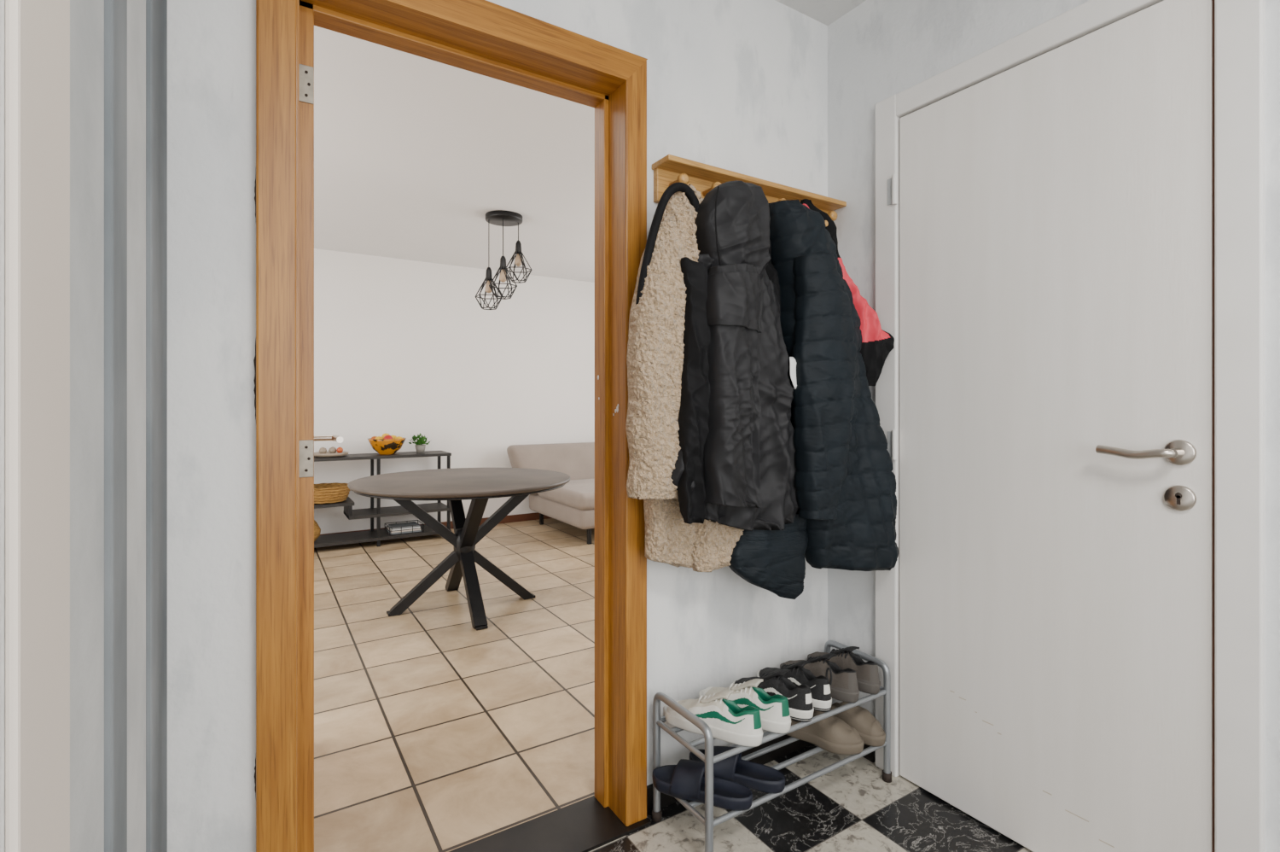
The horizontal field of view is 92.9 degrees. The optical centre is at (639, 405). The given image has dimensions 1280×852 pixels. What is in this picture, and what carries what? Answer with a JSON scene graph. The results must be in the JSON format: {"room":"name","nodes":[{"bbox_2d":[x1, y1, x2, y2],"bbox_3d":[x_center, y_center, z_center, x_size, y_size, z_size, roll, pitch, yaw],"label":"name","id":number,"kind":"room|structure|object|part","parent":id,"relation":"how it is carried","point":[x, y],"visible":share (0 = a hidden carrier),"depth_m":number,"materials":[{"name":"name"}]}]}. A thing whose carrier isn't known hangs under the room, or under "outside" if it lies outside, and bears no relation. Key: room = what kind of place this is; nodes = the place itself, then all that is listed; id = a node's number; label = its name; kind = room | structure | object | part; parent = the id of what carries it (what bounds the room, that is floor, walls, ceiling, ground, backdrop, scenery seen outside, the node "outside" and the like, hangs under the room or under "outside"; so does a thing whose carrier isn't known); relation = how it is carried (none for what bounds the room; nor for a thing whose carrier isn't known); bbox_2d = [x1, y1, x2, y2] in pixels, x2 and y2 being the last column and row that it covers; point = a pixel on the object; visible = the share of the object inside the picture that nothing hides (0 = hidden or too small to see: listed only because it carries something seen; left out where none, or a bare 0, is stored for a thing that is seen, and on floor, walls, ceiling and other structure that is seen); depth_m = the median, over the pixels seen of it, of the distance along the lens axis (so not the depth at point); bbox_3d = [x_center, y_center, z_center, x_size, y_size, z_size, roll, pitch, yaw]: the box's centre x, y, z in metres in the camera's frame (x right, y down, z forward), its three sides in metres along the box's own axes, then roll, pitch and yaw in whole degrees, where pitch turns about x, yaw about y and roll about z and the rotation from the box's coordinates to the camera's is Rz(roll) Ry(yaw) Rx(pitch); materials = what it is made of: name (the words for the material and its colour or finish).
{"room":"entrance hallway","nodes":[
{"label":"entrance hallway","id":0,"kind":"room"},
{"bbox_2d":[0,0,5,851],"bbox_3d":[-0.708,-0.160,0.729,0.120,2.600,0.888,0,0,-32],"label":"wall","id":1,"kind":"structure","parent":0,"point":[2,2],"depth_m":0.42,"materials":[{"name":"paint"}]},
{"bbox_2d":[5,0,69,851],"bbox_3d":[-0.482,-0.088,0.489,0.008,2.457,0.142,0,0,-32],"label":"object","id":2,"kind":"structure","parent":1,"relation":"attached to","point":[37,32],"depth_m":0.47,"materials":[{"name":"beige paint"}]},
{"bbox_2d":[69,0,104,851],"bbox_3d":[-0.569,-0.088,0.624,0.003,2.457,0.167,0,0,-32],"label":"trim","id":3,"kind":"structure","parent":1,"relation":"attached to","point":[86,16],"depth_m":0.62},
{"bbox_2d":[104,0,127,851],"bbox_3d":[-0.640,-0.088,0.743,0.010,2.457,0.100,0,0,-32],"label":"trim","id":4,"kind":"structure","parent":1,"relation":"attached to","point":[115,11],"depth_m":0.71,"materials":[{"name":"grey paint"}]},
{"bbox_2d":[127,0,145,851],"bbox_3d":[-0.729,-0.088,0.876,0.003,2.457,0.200,0,0,-32],"label":"trim","id":5,"kind":"structure","parent":1,"relation":"attached to","point":[136,8],"depth_m":0.89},
{"bbox_2d":[145,0,167,851],"bbox_3d":[-0.836,-0.088,1.052,0.010,2.457,0.201,0,0,-32],"label":"trim","id":6,"kind":"structure","parent":1,"relation":"attached to","point":[156,10],"depth_m":1.01,"materials":[{"name":"grey paint"}]},
{"bbox_2d":[314,248,594,534],"bbox_3d":[-2.054,-0.160,5.503,5.800,2.600,0.100,0,0,-32],"label":"wall","id":7,"kind":"structure","parent":0,"point":[404,348],"depth_m":5.57,"materials":[{"name":"white paint"}]},
{"bbox_2d":[320,512,552,535],"bbox_3d":[-2.066,1.105,5.428,5.700,0.070,0.015,0,0,-32],"label":"baseboard","id":8,"kind":"structure","parent":7,"relation":"attached to","point":[528,516],"depth_m":5.94,"materials":[{"name":"brown wood"}]},
{"bbox_2d":[314,25,594,282],"bbox_3d":[-0.950,-1.350,3.752,5.800,0.100,4.240,0,0,-32],"label":"ceiling","id":9,"kind":"structure","parent":0,"point":[412,153],"depth_m":3.26,"materials":[{"name":"paint"}]},
{"bbox_2d":[474,209,532,309],"bbox_3d":[-0.922,-0.979,4.158,0.363,0.643,0.294,0,0,-32],"label":"pendant lamp","id":10,"kind":"object","parent":9,"relation":"hanging from","point":[501,218],"visible":1,"depth_m":4.13,"materials":[{"name":"black metal"}]},
{"bbox_3d":[-1.029,-0.807,4.142,0.052,0.085,0.052,0,0,-32],"label":"bulb","id":11,"kind":"part","parent":10,"relation":"part of","materials":[{"name":"glass"}]},
{"bbox_2d":[485,267,492,280],"bbox_3d":[-1.029,-0.895,4.142,0.044,0.090,0.044,0,0,-32],"label":"socket","id":12,"kind":"object","parent":10,"relation":"attached to","point":[488,272],"depth_m":4.13,"materials":[{"name":"black metal"}]},
{"bbox_3d":[-0.922,-0.873,4.096,0.052,0.085,0.052,0,0,-32],"label":"bulb","id":13,"kind":"part","parent":10,"relation":"part of","materials":[{"name":"glass"}]},
{"bbox_2d":[500,256,506,269],"bbox_3d":[-0.922,-0.960,4.096,0.044,0.090,0.044,0,0,-32],"label":"socket","id":14,"kind":"object","parent":10,"relation":"attached to","point":[503,260],"depth_m":4.08,"materials":[{"name":"black metal"}]},
{"bbox_2d":[515,240,521,254],"bbox_3d":[-0.843,-1.095,4.216,0.044,0.090,0.044,0,0,-32],"label":"socket","id":15,"kind":"object","parent":10,"relation":"attached to","point":[518,245],"depth_m":4.20,"materials":[{"name":"black metal"}]},
{"bbox_3d":[-0.843,-1.008,4.216,0.052,0.085,0.052,0,0,-32],"label":"bulb","id":16,"kind":"part","parent":10,"relation":"part of","materials":[{"name":"glass"}]},
{"bbox_2d":[167,0,827,851],"bbox_3d":[0.215,-0.160,1.908,5.800,2.600,0.122,0,0,-32],"label":"wall","id":17,"kind":"structure","parent":0,"point":[212,43],"depth_m":1.21,"materials":[{"name":"paint"}]},
{"bbox_2d":[253,0,647,851],"bbox_3d":[-0.406,0.096,1.493,0.916,2.089,0.162,0,0,-32],"label":"door frame","id":18,"kind":"structure","parent":17,"relation":"attached to","point":[485,37],"depth_m":1.36,"materials":[{"name":"wood"}]},
{"bbox_3d":[-0.728,0.096,1.219,0.070,2.088,0.038,0,0,-32],"label":"casing","id":19,"kind":"part","parent":18,"relation":"part of","materials":[{"name":"brown wood"}]},
{"bbox_3d":[-0.723,0.115,1.317,0.029,0.080,0.005,0,0,-32],"label":"hinge plate","id":20,"kind":"part","parent":18,"relation":"part of","materials":[{"name":"metal"}]},
{"bbox_3d":[-0.723,-0.695,1.317,0.029,0.080,0.005,0,0,-32],"label":"hinge plate","id":21,"kind":"part","parent":18,"relation":"part of","materials":[{"name":"metal"}]},
{"bbox_3d":[-0.018,0.092,1.667,0.068,2.080,0.038,0,0,-32],"label":"casing","id":22,"kind":"part","parent":18,"relation":"part of","materials":[{"name":"brown wood"}]},
{"bbox_2d":[646,734,811,814],"bbox_3d":[0.331,1.105,1.902,0.766,0.070,0.013,0,0,-32],"label":"baseboard","id":23,"kind":"structure","parent":17,"relation":"attached to","point":[666,800],"depth_m":1.93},
{"bbox_2d":[651,154,846,221],"bbox_3d":[0.363,-0.628,1.876,0.727,0.107,0.090,0,0,-32],"label":"coat rack","id":24,"kind":"object","parent":17,"relation":"attached to","point":[670,169],"visible":0.41,"depth_m":1.77,"materials":[{"name":"brown wood"}]},
{"bbox_2d":[625,181,743,571],"bbox_3d":[0.182,-0.071,1.677,0.571,1.065,0.196,0,0,-42],"label":"coat","id":25,"kind":"object","parent":24,"relation":"hanging from","point":[654,357],"visible":0.62,"depth_m":1.49,"materials":[{"name":"beige fur"}]},
{"bbox_2d":[661,184,703,254],"bbox_3d":[0.111,-0.440,1.574,0.152,0.267,0.126,0,0,-32],"label":"hood","id":26,"kind":"object","parent":25,"relation":"attached to","point":[680,203],"depth_m":1.53,"materials":[{"name":"beige fabric"}]},
{"bbox_3d":[0.272,0.321,1.699,0.324,0.254,0.087,0,0,-32],"label":"hem panel","id":27,"kind":"part","parent":25,"relation":"part of","materials":[{"name":"beige fabric"}]},
{"bbox_2d":[670,180,798,530],"bbox_3d":[0.285,-0.125,1.590,0.455,0.923,0.189,0,0,-32],"label":"jacket","id":28,"kind":"object","parent":24,"relation":"hanging from","point":[735,465],"visible":0.98,"depth_m":1.51,"materials":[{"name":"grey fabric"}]},
{"bbox_2d":[694,180,770,279],"bbox_3d":[0.241,-0.448,1.581,0.227,0.280,0.157,0,0,-32],"label":"hood","id":29,"kind":"object","parent":28,"relation":"attached to","point":[733,218],"depth_m":1.52,"materials":[{"name":"black fabric"}]},
{"bbox_2d":[765,202,797,389],"bbox_3d":[0.384,-0.102,1.738,0.314,0.967,0.166,0,0,-32],"label":"jacket","id":30,"kind":"object","parent":24,"relation":"hanging from","point":[771,271],"visible":0.06,"depth_m":1.73,"materials":[{"name":"grey fabric"}]},
{"bbox_2d":[765,202,780,310],"bbox_3d":[0.404,-0.386,1.778,0.168,0.400,0.120,0,0,-32],"label":"hood","id":31,"kind":"object","parent":30,"relation":"attached to","point":[771,272],"depth_m":1.73,"materials":[{"name":"black fabric"}]},
{"bbox_2d":[728,199,898,599],"bbox_3d":[0.517,-0.013,1.747,0.565,1.125,0.187,0,0,-32],"label":"coat","id":32,"kind":"object","parent":24,"relation":"hanging from","point":[845,481],"visible":0.86,"depth_m":1.68,"materials":[{"name":"fabric"}]},
{"bbox_2d":[800,198,894,385],"bbox_3d":[0.612,-0.356,1.886,0.291,0.591,0.160,0,0,-12],"label":"jacket","id":33,"kind":"object","parent":24,"relation":"hanging from","point":[877,343],"visible":0.44,"depth_m":1.85,"materials":[{"name":"fabric"}]},
{"bbox_2d":[314,517,1032,851],"bbox_3d":[-0.026,1.165,2.289,5.800,0.050,7.700,0,0,-32],"label":"floor","id":34,"kind":"structure","parent":0,"point":[433,731],"depth_m":2.14,"materials":[{"name":"beige tile"}]},
{"bbox_2d":[314,450,451,547],"bbox_3d":[-2.314,0.774,4.996,1.420,0.732,0.350,0,0,-32],"label":"console shelf","id":35,"kind":"object","parent":34,"relation":"on","point":[379,534],"visible":0.44,"depth_m":4.99,"materials":[{"name":"black metal"}]},
{"bbox_2d":[314,519,320,541],"bbox_3d":[-2.601,0.954,4.768,0.180,0.227,0.180,0,0,-32],"label":"decorative vase","id":36,"kind":"object","parent":35,"relation":"on","point":[317,528],"visible":0.17,"depth_m":4.75,"materials":[{"name":"wicker"}]},
{"bbox_2d":[314,446,348,457],"bbox_3d":[-2.481,0.369,4.867,0.270,0.078,0.270,0,0,-32],"label":"serving dish","id":37,"kind":"object","parent":35,"relation":"on","point":[322,452],"visible":0.97,"depth_m":4.82,"materials":[{"name":"ceramic"}]},
{"bbox_2d":[314,450,348,457],"bbox_3d":[-2.481,0.392,4.867,0.270,0.033,0.270,0,0,-32],"label":"tray","id":38,"kind":"object","parent":37,"relation":"on","point":[320,453],"depth_m":4.80,"materials":[{"name":"ceramic"}]},
{"bbox_2d":[314,482,349,503],"bbox_3d":[-2.511,0.702,4.860,0.363,0.131,0.363,0,0,-32],"label":"wicker basket","id":39,"kind":"object","parent":35,"relation":"on","point":[334,491],"visible":0.61,"depth_m":4.76,"materials":[{"name":"wicker"}]},
{"bbox_3d":[-2.635,0.780,4.793,0.660,0.024,0.350,0,0,-32],"label":"shelf","id":40,"kind":"part","parent":35,"relation":"part of","materials":[{"name":"black wood"}]},
{"bbox_3d":[-2.289,0.775,5.201,0.024,0.730,0.024,0,0,-32],"label":"post","id":41,"kind":"part","parent":35,"relation":"part of","materials":[{"name":"black metal"}]},
{"bbox_3d":[-2.119,0.775,4.930,0.024,0.730,0.024,0,0,-32],"label":"post","id":42,"kind":"part","parent":35,"relation":"part of","materials":[{"name":"black metal"}]},
{"bbox_3d":[-2.314,1.080,4.996,1.420,0.024,0.350,0,0,-32],"label":"shelf","id":43,"kind":"part","parent":35,"relation":"part of","materials":[{"name":"black wood"}]},
{"bbox_3d":[-2.314,0.420,4.996,1.420,0.024,0.350,0,0,-32],"label":"shelf","id":44,"kind":"part","parent":35,"relation":"part of","materials":[{"name":"black wood"}]},
{"bbox_2d":[367,433,406,454],"bbox_3d":[-2.123,0.322,5.105,0.300,0.173,0.300,0,0,-32],"label":"fruit bowl","id":45,"kind":"object","parent":35,"relation":"on","point":[386,444],"visible":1,"depth_m":5.02,"materials":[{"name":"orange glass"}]},
{"bbox_3d":[-2.052,0.890,5.162,0.800,0.024,0.350,0,0,-32],"label":"shelf","id":46,"kind":"part","parent":35,"relation":"part of","materials":[{"name":"black wood"}]},
{"bbox_2d":[384,519,424,535],"bbox_3d":[-2.003,1.035,5.169,0.276,0.066,0.226,0,0,-32],"label":"tray","id":47,"kind":"object","parent":35,"relation":"on","point":[412,526],"visible":1,"depth_m":5.11,"materials":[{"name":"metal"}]},
{"bbox_3d":[-2.003,1.005,5.169,0.274,0.006,0.224,0,0,-32],"label":"wire frame","id":48,"kind":"part","parent":47,"relation":"part of","materials":[{"name":"black metal"}]},
{"bbox_3d":[-2.003,1.035,5.169,0.274,0.006,0.224,0,0,-32],"label":"wire frame","id":49,"kind":"part","parent":47,"relation":"part of","materials":[{"name":"black metal"}]},
{"bbox_3d":[-2.003,1.065,5.169,0.274,0.006,0.224,0,0,-32],"label":"wire frame","id":50,"kind":"part","parent":47,"relation":"part of","materials":[{"name":"black metal"}]},
{"bbox_2d":[388,521,419,529],"bbox_3d":[-2.004,1.018,5.168,0.219,0.012,0.190,0,0,-32],"label":"magazine","id":51,"kind":"object","parent":47,"relation":"on","point":[412,525],"depth_m":5.14,"materials":[{"name":"white paper"}]},
{"bbox_2d":[387,527,420,532],"bbox_3d":[-2.003,1.046,5.168,0.233,0.012,0.190,0,0,-32],"label":"magazine","id":52,"kind":"object","parent":47,"relation":"on","point":[395,529],"depth_m":5.08,"materials":[{"name":"white paper"}]},
{"bbox_2d":[388,525,420,530],"bbox_3d":[-2.004,1.032,5.168,0.226,0.012,0.190,0,0,-32],"label":"magazine","id":53,"kind":"object","parent":47,"relation":"on","point":[390,527],"depth_m":5.09,"materials":[{"name":"white paper"}]},
{"bbox_2d":[387,529,421,534],"bbox_3d":[-2.003,1.060,5.169,0.240,0.012,0.190,0,0,-32],"label":"magazine","id":54,"kind":"object","parent":47,"relation":"on","point":[392,532],"depth_m":5.07,"materials":[{"name":"white paper"}]},
{"bbox_2d":[408,432,430,453],"bbox_3d":[-1.888,0.322,5.242,0.184,0.172,0.163,0,0,-32],"label":"potted plant","id":55,"kind":"object","parent":35,"relation":"on","point":[420,448],"visible":1,"depth_m":5.23,"materials":[{"name":"green plant"}]},
{"bbox_3d":[-1.894,0.374,5.249,0.090,0.068,0.090,0,0,-32],"label":"pot","id":56,"kind":"part","parent":55,"relation":"part of","materials":[{"name":"white ceramic"}]},
{"bbox_3d":[-1.816,0.775,5.500,0.024,0.730,0.024,0,0,-32],"label":"post","id":57,"kind":"part","parent":35,"relation":"part of","materials":[{"name":"black metal"}]},
{"bbox_3d":[-1.645,0.775,5.229,0.024,0.730,0.024,0,0,-32],"label":"post","id":58,"kind":"part","parent":35,"relation":"part of","materials":[{"name":"black metal"}]},
{"bbox_2d":[347,467,570,630],"bbox_3d":[-0.996,0.785,3.451,1.196,0.747,1.196,0,0,-32],"label":"dining table","id":59,"kind":"object","parent":34,"relation":"on","point":[456,485],"visible":1,"depth_m":3.33,"materials":[{"name":"wood"}]},
{"bbox_3d":[-0.984,0.795,3.455,0.802,0.727,0.246,0,0,-32],"label":"leg","id":60,"kind":"part","parent":59,"relation":"part of","materials":[{"name":"black metal"}]},
{"bbox_3d":[-1.007,0.795,3.446,0.808,0.727,0.066,0,0,-26],"label":"leg","id":61,"kind":"part","parent":59,"relation":"part of","materials":[{"name":"black metal"}]},
{"bbox_3d":[-0.990,0.795,3.440,0.066,0.727,0.808,0,0,-28],"label":"leg","id":62,"kind":"part","parent":59,"relation":"part of","materials":[{"name":"black metal"}]},
{"bbox_3d":[-1.002,0.795,3.462,0.066,0.727,0.808,0,0,-28],"label":"leg","id":63,"kind":"part","parent":59,"relation":"part of","materials":[{"name":"black metal"}]},
{"bbox_2d":[448,795,651,851],"bbox_3d":[-0.403,1.151,1.490,0.910,0.038,0.180,0,0,-32],"label":"threshold","id":64,"kind":"object","parent":34,"relation":"on","point":[584,825],"depth_m":1.62,"materials":[{"name":"black stone"}]},
{"bbox_2d":[506,442,594,544],"bbox_3d":[-0.144,0.757,5.810,1.942,0.765,1.220,0,0,-32],"label":"sofa","id":65,"kind":"object","parent":34,"relation":"on","point":[573,503],"visible":0.28,"depth_m":5.70,"materials":[{"name":"beige fabric"}]},
{"bbox_3d":[-0.947,1.070,5.847,0.030,0.140,0.030,0,0,-32],"label":"leg","id":66,"kind":"part","parent":65,"relation":"part of","materials":[{"name":"black metal"}]},
{"bbox_3d":[-0.394,0.608,6.206,1.942,0.465,0.284,0,0,-32],"label":"backrest","id":67,"kind":"part","parent":65,"relation":"part of","materials":[{"name":"beige fabric"}]},
{"bbox_2d":[537,477,594,510],"bbox_3d":[-0.376,0.782,5.486,0.820,0.145,0.920,0,0,-32],"label":"seat cushion","id":68,"kind":"object","parent":65,"relation":"on","point":[575,494],"depth_m":5.17,"materials":[{"name":"beige fabric"}]},
{"bbox_3d":[-0.419,1.070,5.010,0.030,0.140,0.030,0,0,-32],"label":"leg","id":69,"kind":"part","parent":65,"relation":"part of","materials":[{"name":"black metal"}]},
{"bbox_2d":[651,640,891,851],"bbox_3d":[0.399,0.961,1.766,0.718,0.358,0.258,0,0,-32],"label":"shoe rack","id":70,"kind":"object","parent":34,"relation":"on","point":[708,821],"visible":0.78,"depth_m":1.67,"materials":[{"name":"silver metal"}]},
{"bbox_3d":[0.107,0.961,1.581,0.021,0.358,0.250,0,0,-32],"label":"frame","id":71,"kind":"part","parent":70,"relation":"part of","materials":[{"name":"silver metal"}]},
{"bbox_2d":[651,758,752,810],"bbox_3d":[0.162,0.976,1.593,0.268,0.082,0.098,0,0,24],"label":"sandal","id":72,"kind":"object","parent":70,"relation":"on","point":[684,780],"visible":0.96,"depth_m":1.57,"materials":[{"name":"blue rubber"}]},
{"bbox_2d":[663,689,762,746],"bbox_3d":[0.193,0.804,1.617,0.279,0.114,0.097,0,0,32],"label":"sneaker","id":73,"kind":"object","parent":70,"relation":"on","point":[729,722],"visible":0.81,"depth_m":1.57,"materials":[{"name":"white leather"}]},
{"bbox_2d":[689,745,785,792],"bbox_3d":[0.259,0.976,1.658,0.268,0.082,0.098,0,0,24],"label":"sandal","id":74,"kind":"object","parent":70,"relation":"on","point":[758,776],"visible":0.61,"depth_m":1.63,"materials":[{"name":"blue rubber"}]},
{"bbox_2d":[698,678,791,733],"bbox_3d":[0.282,0.804,1.682,0.279,0.114,0.097,0,0,36],"label":"sneaker","id":75,"kind":"object","parent":70,"relation":"on","point":[774,710],"visible":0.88,"depth_m":1.63,"materials":[{"name":"white leather"}]},
{"bbox_2d":[733,669,814,721],"bbox_3d":[0.381,0.805,1.750,0.253,0.115,0.097,0,0,44],"label":"shoe","id":76,"kind":"object","parent":70,"relation":"on","point":[800,699],"visible":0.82,"depth_m":1.69,"materials":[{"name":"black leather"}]},
{"bbox_2d":[756,660,831,711],"bbox_3d":[0.458,0.801,1.811,0.255,0.122,0.096,0,0,41],"label":"shoe","id":77,"kind":"object","parent":70,"relation":"on","point":[820,689],"visible":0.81,"depth_m":1.74,"materials":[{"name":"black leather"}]},
{"bbox_2d":[779,652,859,702],"bbox_3d":[0.548,0.805,1.864,0.097,0.114,0.263,0,0,-40],"label":"shoe","id":78,"kind":"object","parent":70,"relation":"on","point":[844,687],"visible":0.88,"depth_m":1.79,"materials":[{"name":"rubber"}]},
{"bbox_2d":[785,710,863,755],"bbox_3d":[0.539,0.974,1.850,0.268,0.086,0.097,0,0,36],"label":"clog","id":79,"kind":"object","parent":70,"relation":"on","point":[832,734],"visible":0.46,"depth_m":1.79,"materials":[{"name":"beige plastic"}]},
{"bbox_2d":[807,645,880,693],"bbox_3d":[0.635,0.805,1.920,0.097,0.114,0.263,0,0,-36],"label":"shoe","id":80,"kind":"object","parent":70,"relation":"on","point":[867,672],"visible":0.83,"depth_m":1.84,"materials":[{"name":"rubber"}]},
{"bbox_2d":[813,701,885,746],"bbox_3d":[0.641,0.974,1.914,0.268,0.086,0.097,0,0,44],"label":"clog","id":81,"kind":"object","parent":70,"relation":"on","point":[869,729],"visible":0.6,"depth_m":1.84,"materials":[{"name":"beige plastic"}]},
{"bbox_3d":[0.691,0.961,1.950,0.021,0.358,0.250,0,0,-32],"label":"frame","id":82,"kind":"part","parent":70,"relation":"part of","materials":[{"name":"silver metal"}]},
{"bbox_2d":[775,0,866,25],"bbox_3d":[0.186,-1.367,-0.203,3.498,0.100,3.458,0,0,-32],"label":"ceiling","id":83,"kind":"structure","parent":0,"point":[826,12],"depth_m":2.01,"materials":[{"name":"white paint"}]},
{"bbox_2d":[827,0,1279,851],"bbox_3d":[1.593,-0.160,0.732,0.120,2.600,3.338,0,0,-32],"label":"wall","id":84,"kind":"structure","parent":0,"point":[859,41],"depth_m":1.84,"materials":[{"name":"grey paint"}]},
{"bbox_2d":[862,743,875,762],"bbox_3d":[0.701,1.115,2.021,0.012,0.050,0.180,0,0,-32],"label":"baseboard","id":85,"kind":"structure","parent":84,"relation":"attached to","point":[871,756],"depth_m":1.95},
{"bbox_2d":[875,93,900,776],"bbox_3d":[0.814,0.092,1.927,0.122,2.095,0.075,0,0,-32],"label":"frame","id":86,"kind":"object","parent":84,"relation":"attached to","point":[887,121],"visible":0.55,"depth_m":1.89,"materials":[{"name":"white paint"}]},
{"bbox_2d":[887,178,891,205],"bbox_3d":[0.774,-0.660,1.874,0.003,0.080,0.027,0,0,-32],"label":"hinge leaf","id":87,"kind":"object","parent":86,"relation":"attached to","point":[889,181],"depth_m":1.88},
{"bbox_2d":[887,430,891,457],"bbox_3d":[0.774,0.120,1.874,0.003,0.080,0.027,0,0,-32],"label":"hinge leaf","id":88,"kind":"object","parent":86,"relation":"attached to","point":[889,433],"depth_m":1.88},
{"bbox_2d":[891,174,897,204],"bbox_3d":[0.779,-0.660,1.861,0.016,0.090,0.015,0,0,-32],"label":"hinge","id":89,"kind":"object","parent":84,"relation":"attached to","point":[894,177],"visible":1,"depth_m":1.85,"materials":[{"name":"white paint"}]},
{"bbox_2d":[891,430,897,459],"bbox_3d":[0.779,0.120,1.861,0.016,0.090,0.015,0,0,-32],"label":"hinge","id":90,"kind":"object","parent":84,"relation":"attached to","point":[894,433],"visible":1,"depth_m":1.85,"materials":[{"name":"white paint"}]},
{"bbox_2d":[896,0,1181,498],"bbox_3d":[1.027,0.093,1.589,0.122,2.094,0.750,0,0,-32],"label":"door","id":91,"kind":"structure","parent":84,"relation":"in","point":[1090,16],"depth_m":1.56,"materials":[{"name":"white paint"}]},
{"bbox_2d":[899,0,1212,851],"bbox_3d":[1.004,0.126,1.570,0.042,2.012,0.721,0,0,-32],"label":"leaf","id":92,"kind":"object","parent":91,"relation":"attached to","point":[1056,206],"visible":0.96,"depth_m":1.49,"materials":[{"name":"white paint"}]},
{"bbox_2d":[1163,484,1197,511],"bbox_3d":[1.148,0.197,1.294,0.009,0.054,0.054,0,0,-32],"label":"plate","id":93,"kind":"object","parent":92,"relation":"attached to","point":[1188,500],"visible":1,"depth_m":1.29,"materials":[{"name":"metal"}]},
{"bbox_2d":[1163,439,1196,465],"bbox_3d":[1.131,0.100,1.284,0.048,0.054,0.054,0,0,-32],"label":"rose","id":94,"kind":"object","parent":92,"relation":"attached to","point":[1189,450],"depth_m":1.28,"materials":[{"name":"metal"}]},
{"bbox_2d":[1095,444,1175,459],"bbox_3d":[1.078,0.103,1.324,0.027,0.027,0.143,0,0,-32],"label":"lever","id":95,"kind":"object","parent":94,"relation":"attached to","point":[1154,453],"visible":1,"depth_m":1.32,"materials":[{"name":"metal"}]},
{"bbox_3d":[1.130,0.100,1.283,0.045,0.019,0.020,0,0,-32],"label":"handle neck","id":96,"kind":"part","parent":94,"relation":"part of","materials":[{"name":"silver metal"}]},
{"bbox_2d":[1176,494,1180,504],"bbox_3d":[1.143,0.201,1.292,0.002,0.019,0.006,0,0,-32],"label":"keyhole slot","id":97,"kind":"object","parent":91,"relation":"attached to","point":[1178,498],"visible":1,"depth_m":1.29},
{"bbox_2d":[1212,0,1214,851],"bbox_3d":[1.199,0.130,1.263,0.040,2.020,0.006,0,0,-32],"label":"liner","id":98,"kind":"object","parent":84,"relation":"attached to","point":[1213,0],"visible":0.25,"depth_m":1.25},
{"bbox_2d":[1214,0,1265,851],"bbox_3d":[1.244,0.092,1.246,0.122,2.095,0.070,0,0,-32],"label":"frame","id":99,"kind":"object","parent":84,"relation":"attached to","point":[1239,25],"visible":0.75,"depth_m":1.21,"materials":[{"name":"white paint"}]},
{"bbox_3d":[-0.977,0.140,1.713,0.105,1.980,0.743,0,0,-32],"label":"leaf","id":100,"kind":"object","parent":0,"visible":0},
{"bbox_3d":[-1.063,0.105,1.930,0.012,0.052,0.052,0,0,-32],"label":"rose","id":101,"kind":"object","parent":100,"relation":"attached to","visible":0},
{"bbox_2d":[314,435,332,441],"bbox_3d":[-1.018,0.105,1.953,0.083,0.017,0.018,0,0,-25],"label":"handle neck","id":102,"kind":"object","parent":101,"relation":"attached to","point":[317,438],"visible":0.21,"depth_m":1.95,"materials":[{"name":"metal"}]},
{"bbox_2d":[331,435,343,442],"bbox_3d":[-0.955,0.105,1.920,0.026,0.019,0.128,0,0,-32],"label":"lever","id":103,"kind":"object","parent":102,"relation":"attached to","point":[339,439],"visible":1,"depth_m":1.87,"materials":[{"name":"metal"}]}
]}

